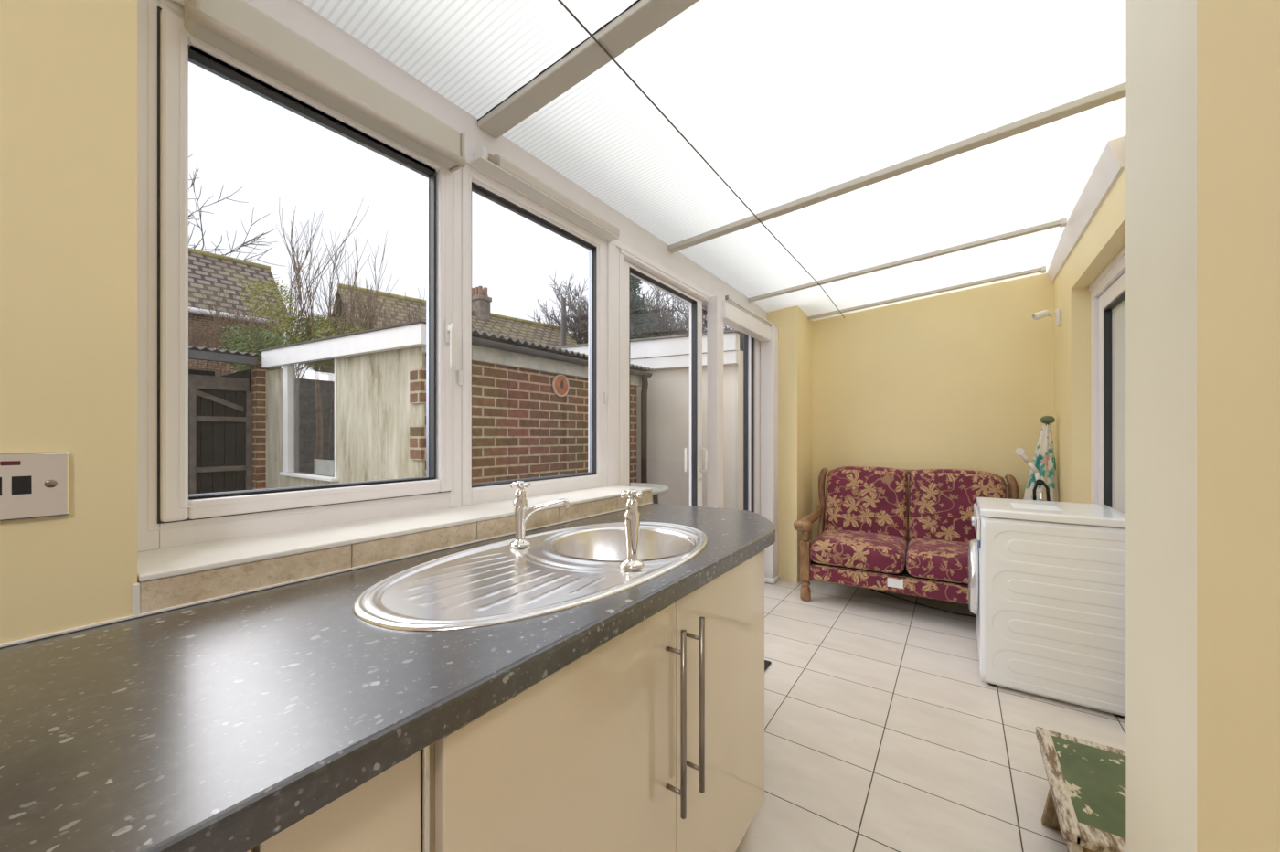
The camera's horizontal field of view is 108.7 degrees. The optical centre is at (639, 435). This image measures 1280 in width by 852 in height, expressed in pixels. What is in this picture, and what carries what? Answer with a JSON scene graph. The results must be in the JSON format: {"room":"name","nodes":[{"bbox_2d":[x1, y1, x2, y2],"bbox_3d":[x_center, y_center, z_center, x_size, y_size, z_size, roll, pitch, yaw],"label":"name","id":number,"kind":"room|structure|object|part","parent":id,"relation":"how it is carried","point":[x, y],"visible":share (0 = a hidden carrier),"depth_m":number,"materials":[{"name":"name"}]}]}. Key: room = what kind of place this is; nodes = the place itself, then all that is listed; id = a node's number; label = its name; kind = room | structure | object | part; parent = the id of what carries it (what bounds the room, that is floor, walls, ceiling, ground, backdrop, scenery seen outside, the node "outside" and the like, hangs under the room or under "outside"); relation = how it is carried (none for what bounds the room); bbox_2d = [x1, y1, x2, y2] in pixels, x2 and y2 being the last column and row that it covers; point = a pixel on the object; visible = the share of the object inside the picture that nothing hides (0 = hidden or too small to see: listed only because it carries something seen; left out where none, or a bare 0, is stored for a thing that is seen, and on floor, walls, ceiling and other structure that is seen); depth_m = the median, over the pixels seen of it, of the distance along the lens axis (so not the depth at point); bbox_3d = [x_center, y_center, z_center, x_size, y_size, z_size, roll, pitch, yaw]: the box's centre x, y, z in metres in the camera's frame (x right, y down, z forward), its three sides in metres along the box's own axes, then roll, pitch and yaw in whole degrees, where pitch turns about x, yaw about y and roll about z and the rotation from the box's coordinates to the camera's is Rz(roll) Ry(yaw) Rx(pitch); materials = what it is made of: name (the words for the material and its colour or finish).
{"room":"sunroom","nodes":[
{"label":"sunroom","id":0,"kind":"room"},
{"bbox_2d":[0,0,137,643],"bbox_3d":[-1.739,-0.040,-0.285,0.306,2.500,2.750,0,0,35],"label":"wall","id":1,"kind":"structure","parent":0,"point":[69,68],"depth_m":0.70,"materials":[{"name":"yellow paint"}]},
{"bbox_2d":[0,451,70,522],"bbox_3d":[-0.906,0.072,0.637,0.013,0.097,0.146,0,0,35],"label":"switch","id":2,"kind":"object","parent":1,"relation":"attached to","point":[33,485],"visible":1,"depth_m":0.67,"materials":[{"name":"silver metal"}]},
{"bbox_2d":[298,0,1125,320],"bbox_3d":[0.959,-1.111,2.103,2.020,0.200,4.250,0,0,35],"label":"ceiling","id":3,"kind":"structure","parent":0,"point":[786,101],"depth_m":1.62,"materials":[{"name":"white plastic"}]},
{"bbox_2d":[477,0,699,138],"bbox_3d":[0.226,-1.124,1.064,1.840,0.153,0.082,0,0,35],"label":"beam","id":4,"kind":"structure","parent":3,"relation":"attached to","point":[643,17],"depth_m":1.32,"materials":[{"name":"beige plastic"}]},
{"bbox_2d":[557,0,844,318],"bbox_3d":[0.614,-1.052,2.312,0.004,0.058,4.100,0,0,35],"label":"wire","id":5,"kind":"object","parent":3,"relation":"hanging from","point":[560,1],"visible":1,"depth_m":1.54,"materials":[{"name":"black metal"}]},
{"bbox_2d":[668,82,1125,252],"bbox_3d":[0.928,-1.121,2.076,1.840,0.156,0.052,0,0,35],"label":"beam","id":6,"kind":"structure","parent":3,"relation":"attached to","point":[1115,92],"depth_m":1.89,"materials":[{"name":"white plastic"}]},
{"bbox_2d":[748,217,1066,302],"bbox_3d":[1.605,-1.122,3.061,1.832,0.153,0.052,0,0,35],"label":"beam","id":7,"kind":"structure","parent":3,"relation":"attached to","point":[1062,222],"depth_m":2.91,"materials":[{"name":"white plastic"}]},
{"bbox_2d":[807,266,1045,319],"bbox_3d":[2.021,-1.079,3.661,1.832,0.151,0.052,0,0,35],"label":"beam","id":8,"kind":"structure","parent":3,"relation":"attached to","point":[1041,270],"depth_m":3.49,"materials":[{"name":"white plastic"}]},
{"bbox_2d":[767,305,812,583],"bbox_3d":[1.312,-0.090,4.128,0.375,2.600,0.620,0,0,35],"label":"wall pillar","id":9,"kind":"structure","parent":0,"point":[794,330],"depth_m":3.83,"materials":[{"name":"yellow paint"}]},
{"bbox_2d":[759,325,778,584],"bbox_3d":[1.081,0.152,3.821,0.125,2.115,0.152,0,0,35],"label":"door frame","id":10,"kind":"structure","parent":9,"relation":"attached to","point":[769,350],"depth_m":3.77,"materials":[{"name":"white plastic"}]},
{"bbox_3d":[1.083,1.185,3.815,0.115,0.050,0.146,0,0,35],"label":"foot moulding","id":11,"kind":"part","parent":10,"relation":"part of","materials":[{"name":"white plastic"}]},
{"bbox_2d":[736,578,1125,851],"bbox_3d":[0.773,1.270,0.589,3.400,0.120,7.050,0,0,35],"label":"floor","id":12,"kind":"structure","parent":0,"point":[883,731],"depth_m":1.86,"materials":[{"name":"tile"}]},
{"bbox_2d":[251,745,429,851],"bbox_3d":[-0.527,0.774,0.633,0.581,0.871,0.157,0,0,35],"label":"base cabinet","id":13,"kind":"object","parent":12,"relation":"on","point":[382,814],"visible":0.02,"depth_m":0.49,"materials":[{"name":"beige laminate"}]},
{"bbox_2d":[420,549,764,851],"bbox_3d":[-0.150,0.774,1.123,0.641,0.871,1.075,0,0,35],"label":"base cabinet","id":14,"kind":"object","parent":12,"relation":"on","point":[652,739],"visible":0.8,"depth_m":0.83,"materials":[{"name":"beige laminate"}]},
{"bbox_2d":[0,503,775,851],"bbox_3d":[-0.775,0.319,0.277,0.639,0.038,3.972,0,0,35],"label":"countertop","id":15,"kind":"structure","parent":14,"relation":"on","point":[222,725],"depth_m":0.53,"materials":[{"name":"grey laminate"}]},
{"bbox_2d":[352,522,707,630],"bbox_3d":[-0.167,0.380,1.141,0.524,0.179,0.974,0,0,35],"label":"sink","id":16,"kind":"object","parent":15,"relation":"in","point":[498,582],"visible":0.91,"depth_m":0.97,"materials":[{"name":"silver metal"}]},
{"bbox_2d":[509,480,570,546],"bbox_3d":[-0.272,0.208,1.244,0.161,0.173,0.058,0,0,0],"label":"tap","id":17,"kind":"object","parent":16,"relation":"on","point":[522,513],"visible":1,"depth_m":1.23,"materials":[{"name":"silver metal"}]},
{"bbox_3d":[-0.259,0.202,1.254,0.136,0.059,0.024,0,0,-9],"label":"spout","id":18,"kind":"part","parent":17,"relation":"part of","materials":[{"name":"silver metal"}]},
{"bbox_3d":[-0.046,0.382,1.285,0.403,0.174,0.403,0,0,35],"label":"bowl","id":19,"kind":"part","parent":16,"relation":"part of","materials":[{"name":"silver metal"}]},
{"bbox_2d":[618,489,644,568],"bbox_3d":[-0.009,0.208,1.095,0.058,0.173,0.161,0,0,10],"label":"tap","id":20,"kind":"object","parent":16,"relation":"on","point":[631,516],"visible":1,"depth_m":1.03,"materials":[{"name":"silver metal"}]},
{"bbox_3d":[-0.083,0.729,0.753,0.020,0.762,0.532,0,0,35],"label":"door","id":21,"kind":"part","parent":14,"relation":"part of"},
{"bbox_3d":[0.073,0.573,0.923,0.046,0.370,0.012,0,0,35],"label":"handle","id":22,"kind":"part","parent":14,"relation":"part of","materials":[{"name":"silver metal"}]},
{"bbox_3d":[0.118,0.573,0.989,0.046,0.370,0.012,0,0,35],"label":"handle","id":23,"kind":"part","parent":14,"relation":"part of","materials":[{"name":"silver metal"}]},
{"bbox_3d":[0.222,0.729,1.193,0.020,0.762,0.532,0,0,35],"label":"door","id":24,"kind":"part","parent":14,"relation":"part of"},
{"bbox_2d":[614,248,759,514],"bbox_3d":[0.395,0.148,3.012,0.158,2.124,2.000,0,0,35],"label":"door","id":25,"kind":"structure","parent":12,"relation":"on","point":[629,264],"depth_m":2.93,"materials":[{"name":"white plastic"}]},
{"bbox_3d":[0.138,0.149,2.631,0.040,2.050,0.877,0,0,35],"label":"sliding panel","id":26,"kind":"part","parent":25,"relation":"part of","materials":[{"name":"white plastic"}]},
{"bbox_3d":[0.290,0.155,2.901,0.018,0.150,0.008,0,0,35],"label":"handle","id":27,"kind":"part","parent":25,"relation":"part of","materials":[{"name":"white plastic"}]},
{"bbox_3d":[0.409,0.155,2.941,0.052,0.180,0.026,0,0,35],"label":"pull handle","id":28,"kind":"part","parent":25,"relation":"part of","materials":[{"name":"white plastic"}]},
{"bbox_2d":[706,295,723,508],"bbox_3d":[0.499,0.147,3.039,0.078,2.125,0.095,0,0,35],"label":"post","id":29,"kind":"object","parent":25,"relation":"attached to","point":[714,306],"visible":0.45,"depth_m":3.01,"materials":[{"name":"white plastic"}]},
{"bbox_3d":[0.617,0.149,3.409,0.040,2.050,0.977,0,0,35],"label":"fixed panel","id":30,"kind":"part","parent":25,"relation":"part of","materials":[{"name":"white plastic"}]},
{"bbox_2d":[722,300,770,341],"bbox_3d":[0.782,-0.833,3.406,0.085,0.115,0.890,0,0,35],"label":"pelmet","id":31,"kind":"structure","parent":25,"relation":"attached to","point":[734,317],"depth_m":3.31,"materials":[{"name":"white plastic"}]},
{"bbox_2d":[725,295,777,327],"bbox_3d":[0.856,-0.066,3.419,0.036,1.712,1.005,0,0,35],"label":"blind rail","id":32,"kind":"object","parent":31,"relation":"attached to","point":[728,299],"visible":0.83,"depth_m":3.31,"materials":[{"name":"white plastic"}]},
{"bbox_2d":[764,660,771,671],"bbox_3d":[0.422,1.205,2.448,0.465,0.010,0.305,0,0,35],"label":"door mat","id":33,"kind":"object","parent":12,"relation":"on","point":[767,664],"visible":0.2,"depth_m":2.41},
{"bbox_2d":[793,466,1019,604],"bbox_3d":[1.935,0.730,3.325,1.430,0.960,0.770,0,0,32],"label":"sofa","id":34,"kind":"object","parent":12,"relation":"on","point":[862,514],"visible":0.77,"depth_m":3.33,"materials":[{"name":"red fabric"}]},
{"bbox_3d":[1.219,0.993,3.379,0.072,0.435,0.072,0,0,32],"label":"leg","id":35,"kind":"part","parent":34,"relation":"part of","materials":[{"name":"brown wood"}]},
{"bbox_3d":[1.219,0.730,3.379,0.052,0.090,0.052,0,0,32],"label":"arm post","id":36,"kind":"part","parent":34,"relation":"part of","materials":[{"name":"brown wood"}]},
{"bbox_3d":[1.363,0.636,3.644,0.079,0.103,0.571,0,0,32],"label":"arm","id":37,"kind":"part","parent":34,"relation":"part of","materials":[{"name":"brown wood"}]},
{"bbox_2d":[810,529,906,574],"bbox_3d":[1.634,0.835,3.420,0.601,0.180,0.610,0,0,32],"label":"seat cushion","id":38,"kind":"object","parent":34,"relation":"on","point":[862,551],"depth_m":3.22,"materials":[{"name":"red fabric"}]},
{"bbox_2d":[824,466,907,540],"bbox_3d":[1.810,0.533,3.691,0.590,0.565,0.241,0,0,32],"label":"cushion","id":39,"kind":"object","parent":34,"relation":"on","point":[869,499],"depth_m":3.62,"materials":[{"name":"red fabric"}]},
{"bbox_3d":[1.754,0.990,3.037,1.200,0.110,0.060,0,0,32],"label":"rail","id":40,"kind":"part","parent":34,"relation":"part of","materials":[{"name":"red fabric"}]},
{"bbox_3d":[1.927,0.968,3.312,1.200,0.085,0.600,0,0,32],"label":"seat","id":41,"kind":"part","parent":34,"relation":"part of","materials":[{"name":"red fabric"}]},
{"bbox_3d":[2.124,0.315,3.626,1.227,0.125,0.059,0,0,32],"label":"rail","id":42,"kind":"part","parent":34,"relation":"part of","materials":[{"name":"red fabric"}]},
{"bbox_2d":[906,538,968,584],"bbox_3d":[2.150,0.835,3.095,0.601,0.180,0.610,0,0,32],"label":"seat cushion","id":43,"kind":"object","parent":34,"relation":"on","point":[928,560],"depth_m":2.95,"materials":[{"name":"red fabric"}]},
{"bbox_2d":[908,469,1006,542],"bbox_3d":[2.318,0.533,3.371,0.590,0.565,0.241,0,0,32],"label":"cushion","id":44,"kind":"object","parent":34,"relation":"on","point":[942,501],"depth_m":3.34,"materials":[{"name":"red fabric"}]},
{"bbox_2d":[870,588,976,617],"bbox_3d":[2.104,1.205,3.312,1.138,0.008,0.238,0,0,43],"label":"power cable","id":45,"kind":"object","parent":12,"relation":"on","point":[870,589],"visible":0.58,"depth_m":3.25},
{"bbox_2d":[1015,416,1059,501],"bbox_3d":[2.681,0.538,3.091,0.252,1.346,0.255,0,0,35],"label":"parasol","id":46,"kind":"object","parent":12,"relation":"on","point":[1042,482],"visible":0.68,"depth_m":3.07,"materials":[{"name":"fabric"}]},
{"bbox_3d":[2.620,0.420,2.996,0.035,0.100,0.030,0,0,35],"label":"crank lever","id":47,"kind":"part","parent":46,"relation":"part of","materials":[{"name":"silver metal"}]},
{"bbox_2d":[968,497,1125,717],"bbox_3d":[2.022,0.783,2.323,0.585,0.854,0.592,0,0,35],"label":"washing machine","id":48,"kind":"object","parent":12,"relation":"on","point":[1047,579],"visible":0.93,"depth_m":2.09,"materials":[{"name":"metal"}]},
{"bbox_3d":[1.797,0.755,2.478,0.038,0.392,0.392,0,0,35],"label":"porthole door","id":49,"kind":"part","parent":48,"relation":"part of","materials":[{"name":"white plastic"}]},
{"bbox_3d":[1.813,0.454,2.471,0.013,0.112,0.577,0,0,35],"label":"control panel","id":50,"kind":"part","parent":48,"relation":"part of","materials":[{"name":"plastic"}]},
{"bbox_3d":[2.039,0.374,2.311,0.544,0.035,0.592,0,0,35],"label":"lid","id":51,"kind":"part","parent":48,"relation":"part of","materials":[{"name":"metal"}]},
{"bbox_2d":[1035,726,1125,851],"bbox_3d":[1.348,1.110,1.311,0.294,0.200,0.514,0,0,35],"label":"step stool","id":52,"kind":"object","parent":12,"relation":"on","point":[1085,802],"visible":0.71,"depth_m":1.32,"materials":[{"name":"green wood"}]},
{"bbox_3d":[1.135,1.125,1.197,0.022,0.170,0.060,0,0,35],"label":"leg post","id":53,"kind":"part","parent":52,"relation":"part of","materials":[{"name":"white wood"}]},
{"bbox_3d":[1.353,1.015,1.319,0.214,0.005,0.435,0,0,35],"label":"green panel","id":54,"kind":"part","parent":52,"relation":"part of","materials":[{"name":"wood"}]},
{"bbox_2d":[812,273,1054,549],"bbox_3d":[2.542,-0.090,3.567,2.285,2.600,0.140,0,0,35],"label":"wall","id":55,"kind":"structure","parent":0,"point":[964,379],"depth_m":3.62,"materials":[{"name":"yellow paint"}]},
{"bbox_2d":[1054,167,1125,503],"bbox_3d":[2.333,-0.090,1.784,0.697,2.600,3.029,0,0,35],"label":"wall","id":56,"kind":"structure","parent":0,"point":[1104,239],"depth_m":2.71,"materials":[{"name":"yellow paint"}]},
{"bbox_2d":[1032,308,1060,326],"bbox_3d":[2.696,-0.778,3.042,0.146,0.115,0.048,0,0,21],"label":"wall spotlight","id":57,"kind":"object","parent":56,"relation":"attached to","point":[1038,315],"visible":1,"depth_m":3.03,"materials":[{"name":"white plastic"}]},
{"bbox_2d":[1046,136,1125,281],"bbox_3d":[2.410,-1.161,2.551,0.050,0.158,1.680,0,0,35],"label":"trim","id":58,"kind":"structure","parent":56,"relation":"attached to","point":[1109,166],"depth_m":2.19,"materials":[{"name":"white plastic"}]},
{"bbox_2d":[1088,245,1125,508],"bbox_3d":[2.358,0.169,2.220,0.092,2.083,1.075,0,0,35],"label":"window frame","id":59,"kind":"structure","parent":56,"relation":"in","point":[1107,290],"depth_m":2.53,"materials":[{"name":"white plastic"}]},
{"bbox_2d":[1112,298,1125,513],"bbox_3d":[2.377,0.185,2.201,0.020,1.850,0.745,0,0,35],"label":"window pane","id":60,"kind":"object","parent":59,"relation":"hanging from","point":[1119,312],"visible":0.09,"depth_m":2.39,"materials":[{"name":"white glass"}]},
{"bbox_2d":[1125,0,1196,851],"bbox_3d":[0.863,-0.090,0.761,0.012,2.600,0.326,0,0,35],"label":"door frame","id":61,"kind":"structure","parent":0,"point":[1161,35],"depth_m":0.75,"materials":[{"name":"beige paint"}]},
{"bbox_2d":[1196,0,1279,851],"bbox_3d":[1.569,-0.090,0.272,1.730,2.600,0.326,0,0,35],"label":"wall","id":62,"kind":"structure","parent":0,"point":[1238,41],"depth_m":0.61,"materials":[{"name":"yellow paint"}]},
{"bbox_3d":[-0.528,0.727,1.491,0.314,0.967,1.550,0,0,35],"label":"wall window","id":63,"kind":"structure","parent":0,"visible":0},
{"bbox_2d":[0,490,652,648],"bbox_3d":[-1.060,0.271,0.433,0.016,0.056,3.905,0,0,35],"label":"upstand","id":64,"kind":"structure","parent":63,"relation":"attached to","point":[164,594],"depth_m":0.97,"materials":[{"name":"beige tile"}]},
{"bbox_2d":[137,484,652,581],"bbox_3d":[-0.479,0.237,1.462,0.232,0.012,1.553,0,0,35],"label":"window sill","id":65,"kind":"structure","parent":63,"relation":"attached to","point":[154,564],"depth_m":1.06,"materials":[{"name":"white plastic"}]},
{"bbox_2d":[137,0,714,552],"bbox_3d":[-0.017,-0.349,2.341,0.125,1.162,3.530,0,0,35],"label":"window","id":66,"kind":"structure","parent":63,"relation":"attached to","point":[167,517],"depth_m":0.98,"materials":[{"name":"white plastic"}]},
{"bbox_2d":[183,0,466,172],"bbox_3d":[-0.751,-0.888,1.189,0.087,0.107,0.624,0,0,35],"label":"roller blind","id":67,"kind":"object","parent":66,"relation":"attached to","point":[237,28],"visible":1,"depth_m":1.11,"materials":[{"name":"white fabric"}]},
{"bbox_3d":[-0.591,-0.285,1.438,0.039,0.160,0.022,0,0,35],"label":"handle","id":68,"kind":"part","parent":66,"relation":"part of","materials":[{"name":"white plastic"}]},
{"bbox_2d":[469,146,619,241],"bbox_3d":[-0.329,-0.933,1.815,0.064,0.058,0.750,0,0,35],"label":"roller blind","id":69,"kind":"object","parent":66,"relation":"attached to","point":[496,165],"visible":1,"depth_m":1.73,"materials":[{"name":"white plastic"}]},
{"bbox_2d":[244,0,767,319],"bbox_3d":[0.017,-1.153,2.482,0.120,0.475,3.800,0,0,35],"label":"roof beam","id":70,"kind":"structure","parent":63,"relation":"attached to","point":[294,15],"depth_m":1.53,"materials":[{"name":"white plastic"}]},
{"bbox_2d":[461,163,618,506],"bbox_3d":[-0.365,-0.344,1.876,0.082,1.152,0.852,0,0,35],"label":"window","id":71,"kind":"structure","parent":63,"relation":"attached to","point":[603,256],"depth_m":1.98,"materials":[{"name":"white plastic"}]},
{"label":"outside","id":72,"kind":"structure","parent":0,"visible":0},
{"bbox_3d":[-16.718,1.400,29.835,58.530,0.120,90.000,0,0,35],"label":"ground","id":73,"kind":"structure","parent":72,"visible":0},
{"bbox_2d":[188,345,261,391],"bbox_3d":[-5.081,0.168,4.361,1.880,2.344,1.980,0,0,35],"label":"shed","id":74,"kind":"object","parent":73,"relation":"on","point":[204,353],"visible":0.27,"depth_m":4.45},
{"bbox_2d":[188,373,252,494],"bbox_3d":[-4.128,0.380,4.503,0.055,1.920,0.500,0,0,35],"label":"gate","id":75,"kind":"object","parent":74,"relation":"attached to","point":[219,408],"visible":0.56,"depth_m":4.50,"materials":[{"name":"brown wood"}]},
{"bbox_3d":[-4.127,-0.515,4.487,0.035,0.130,0.475,0,0,35],"label":"rail","id":76,"kind":"part","parent":75,"relation":"part of","materials":[{"name":"brown wood"}]},
{"bbox_2d":[188,247,289,372],"bbox_3d":[-18.321,-2.765,14.364,6.120,8.210,10.780,0,0,39],"label":"tiled roof","id":77,"kind":"structure","parent":73,"relation":"on","point":[207,270],"depth_m":16.21,"materials":[{"name":"brown tile"}]},
{"bbox_2d":[188,153,305,337],"bbox_3d":[-21.488,-5.479,18.511,11.361,13.657,11.777,0,0,-15],"label":"bare tree","id":78,"kind":"object","parent":73,"relation":"on","point":[194,178],"visible":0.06,"depth_m":20.39,"materials":[{"name":"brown plant"}]},
{"bbox_2d":[214,295,293,373],"bbox_3d":[-5.428,-0.310,6.494,0.976,3.308,1.320,0,0,-40],"label":"leafy shrub","id":79,"kind":"object","parent":73,"relation":"on","point":[245,346],"visible":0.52,"depth_m":6.45,"materials":[{"name":"green plant"}]},
{"bbox_2d":[250,362,268,490],"bbox_3d":[-3.901,0.300,4.711,0.180,2.080,0.100,0,0,35],"label":"brick pier","id":80,"kind":"structure","parent":73,"relation":"on","point":[258,374],"depth_m":4.65,"materials":[{"name":"brown brick"}]},
{"bbox_2d":[188,368,334,477],"bbox_3d":[-7.655,-0.025,11.996,0.150,2.730,17.000,0,0,35],"label":"fence","id":81,"kind":"object","parent":73,"relation":"on","point":[305,415],"visible":0.02,"depth_m":11.24,"materials":[{"name":"wood"}]},
{"bbox_2d":[188,272,348,423],"bbox_3d":[-7.080,-0.787,8.513,3.194,4.258,2.884,0,0,-29],"label":"bare shrub","id":82,"kind":"object","parent":73,"relation":"on","point":[218,320],"visible":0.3,"depth_m":8.18,"materials":[{"name":"plant"}]},
{"bbox_2d":[234,197,398,475],"bbox_3d":[-5.580,-1.379,7.878,1.820,5.444,2.222,0,0,40],"label":"leafy shrub","id":83,"kind":"object","parent":73,"relation":"on","point":[303,321],"visible":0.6,"depth_m":7.83,"materials":[{"name":"green plant"}]},
{"bbox_2d":[310,265,400,340],"bbox_3d":[-4.706,-0.802,7.777,1.150,4.292,1.104,0,0,16],"label":"leafy shrub","id":84,"kind":"object","parent":73,"relation":"on","point":[368,310],"visible":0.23,"depth_m":7.77,"materials":[{"name":"green plant"}]},
{"bbox_2d":[301,280,426,476],"bbox_3d":[-5.630,-0.862,10.036,2.826,4.407,3.596,0,0,-35],"label":"bare shrub","id":85,"kind":"object","parent":73,"relation":"on","point":[413,314],"visible":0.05,"depth_m":9.48,"materials":[{"name":"brown plant"}]},
{"bbox_2d":[320,283,577,381],"bbox_3d":[-7.523,-2.665,20.468,10.100,8.010,7.320,0,0,-44],"label":"tiled roof","id":86,"kind":"structure","parent":73,"relation":"on","point":[483,320],"depth_m":20.25,"materials":[{"name":"tile"}]},
{"bbox_2d":[474,287,478,295],"bbox_3d":[-7.316,-6.450,20.606,0.220,0.440,0.209,0,0,35],"label":"chimney pot","id":87,"kind":"object","parent":86,"relation":"on","point":[475,288],"depth_m":20.52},
{"bbox_2d":[478,286,482,295],"bbox_3d":[-7.110,-6.450,20.464,0.220,0.440,0.209,0,0,35],"label":"chimney pot","id":88,"kind":"object","parent":86,"relation":"on","point":[480,288],"depth_m":20.40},
{"bbox_2d":[482,287,488,296],"bbox_3d":[-6.962,-6.450,20.677,0.220,0.440,0.209,0,0,35],"label":"chimney pot","id":89,"kind":"object","parent":86,"relation":"on","point":[485,291],"depth_m":20.60,"materials":[{"name":"ceramic"}]},
{"bbox_2d":[258,320,653,489],"bbox_3d":[-1.843,0.233,4.845,3.040,2.214,2.695,0,0,35],"label":"outbuilding","id":90,"kind":"structure","parent":73,"relation":"on","point":[521,429],"depth_m":3.64,"materials":[{"name":"brick"}]},
{"bbox_2d":[314,458,334,476],"bbox_3d":[-2.756,0.276,4.011,0.400,0.132,0.015,0,0,35],"label":"leaning board","id":91,"kind":"object","parent":90,"relation":"in","point":[325,467],"visible":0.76,"depth_m":3.99,"materials":[{"name":"white"}]},
{"bbox_3d":[-2.610,0.345,3.871,2.890,1.990,0.050,0,0,35],"label":"panel","id":92,"kind":"part","parent":90,"relation":"part of","materials":[{"name":"beige wood"}]},
{"bbox_2d":[552,373,569,397],"bbox_3d":[-0.693,-0.445,4.057,0.038,0.208,0.208,0,0,35],"label":"wall plaque","id":93,"kind":"object","parent":90,"relation":"attached to","point":[560,385],"visible":1,"depth_m":4.04,"materials":[{"name":"ceramic"}]},
{"bbox_2d":[560,297,565,345],"bbox_3d":[-2.829,-1.875,16.986,0.257,6.430,0.257,0,0,35],"label":"telegraph pole","id":94,"kind":"object","parent":73,"relation":"on","point":[563,300],"visible":0.34,"depth_m":16.91,"materials":[{"name":"grey wood"}]},
{"bbox_2d":[528,274,681,344],"bbox_3d":[-1.347,-3.889,25.056,9.217,10.458,9.542,0,0,35],"label":"bare tree","id":95,"kind":"object","parent":73,"relation":"on","point":[580,325],"visible":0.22,"depth_m":24.47,"materials":[{"name":"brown plant"}]},
{"bbox_2d":[629,275,659,339],"bbox_3d":[-0.581,-3.045,19.622,3.245,8.769,3.290,0,0,-40],"label":"conifer tree","id":96,"kind":"object","parent":73,"relation":"on","point":[640,303],"visible":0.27,"depth_m":19.40,"materials":[{"name":"green plant"}]},
{"bbox_2d":[554,329,743,510],"bbox_3d":[0.284,0.074,6.203,3.000,2.532,1.880,0,0,35],"label":"outbuilding","id":97,"kind":"structure","parent":73,"relation":"on","point":[668,385],"depth_m":5.11,"materials":[{"name":"white paint"}]},
{"bbox_2d":[629,482,668,503],"bbox_3d":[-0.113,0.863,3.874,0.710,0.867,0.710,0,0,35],"label":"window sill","id":98,"kind":"structure","parent":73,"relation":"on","point":[657,489],"depth_m":3.91,"materials":[{"name":"plastic"}]},
{"bbox_3d":[0.160,0.880,3.875,0.109,0.833,0.043,0,0,-3],"label":"leg","id":99,"kind":"part","parent":98,"relation":"part of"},
{"bbox_2d":[634,282,734,338],"bbox_3d":[2.023,-3.841,25.938,9.900,10.362,8.908,0,0,35],"label":"bare tree","id":100,"kind":"object","parent":73,"relation":"on","point":[666,316],"visible":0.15,"depth_m":23.96,"materials":[{"name":"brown plant"}]}
]}

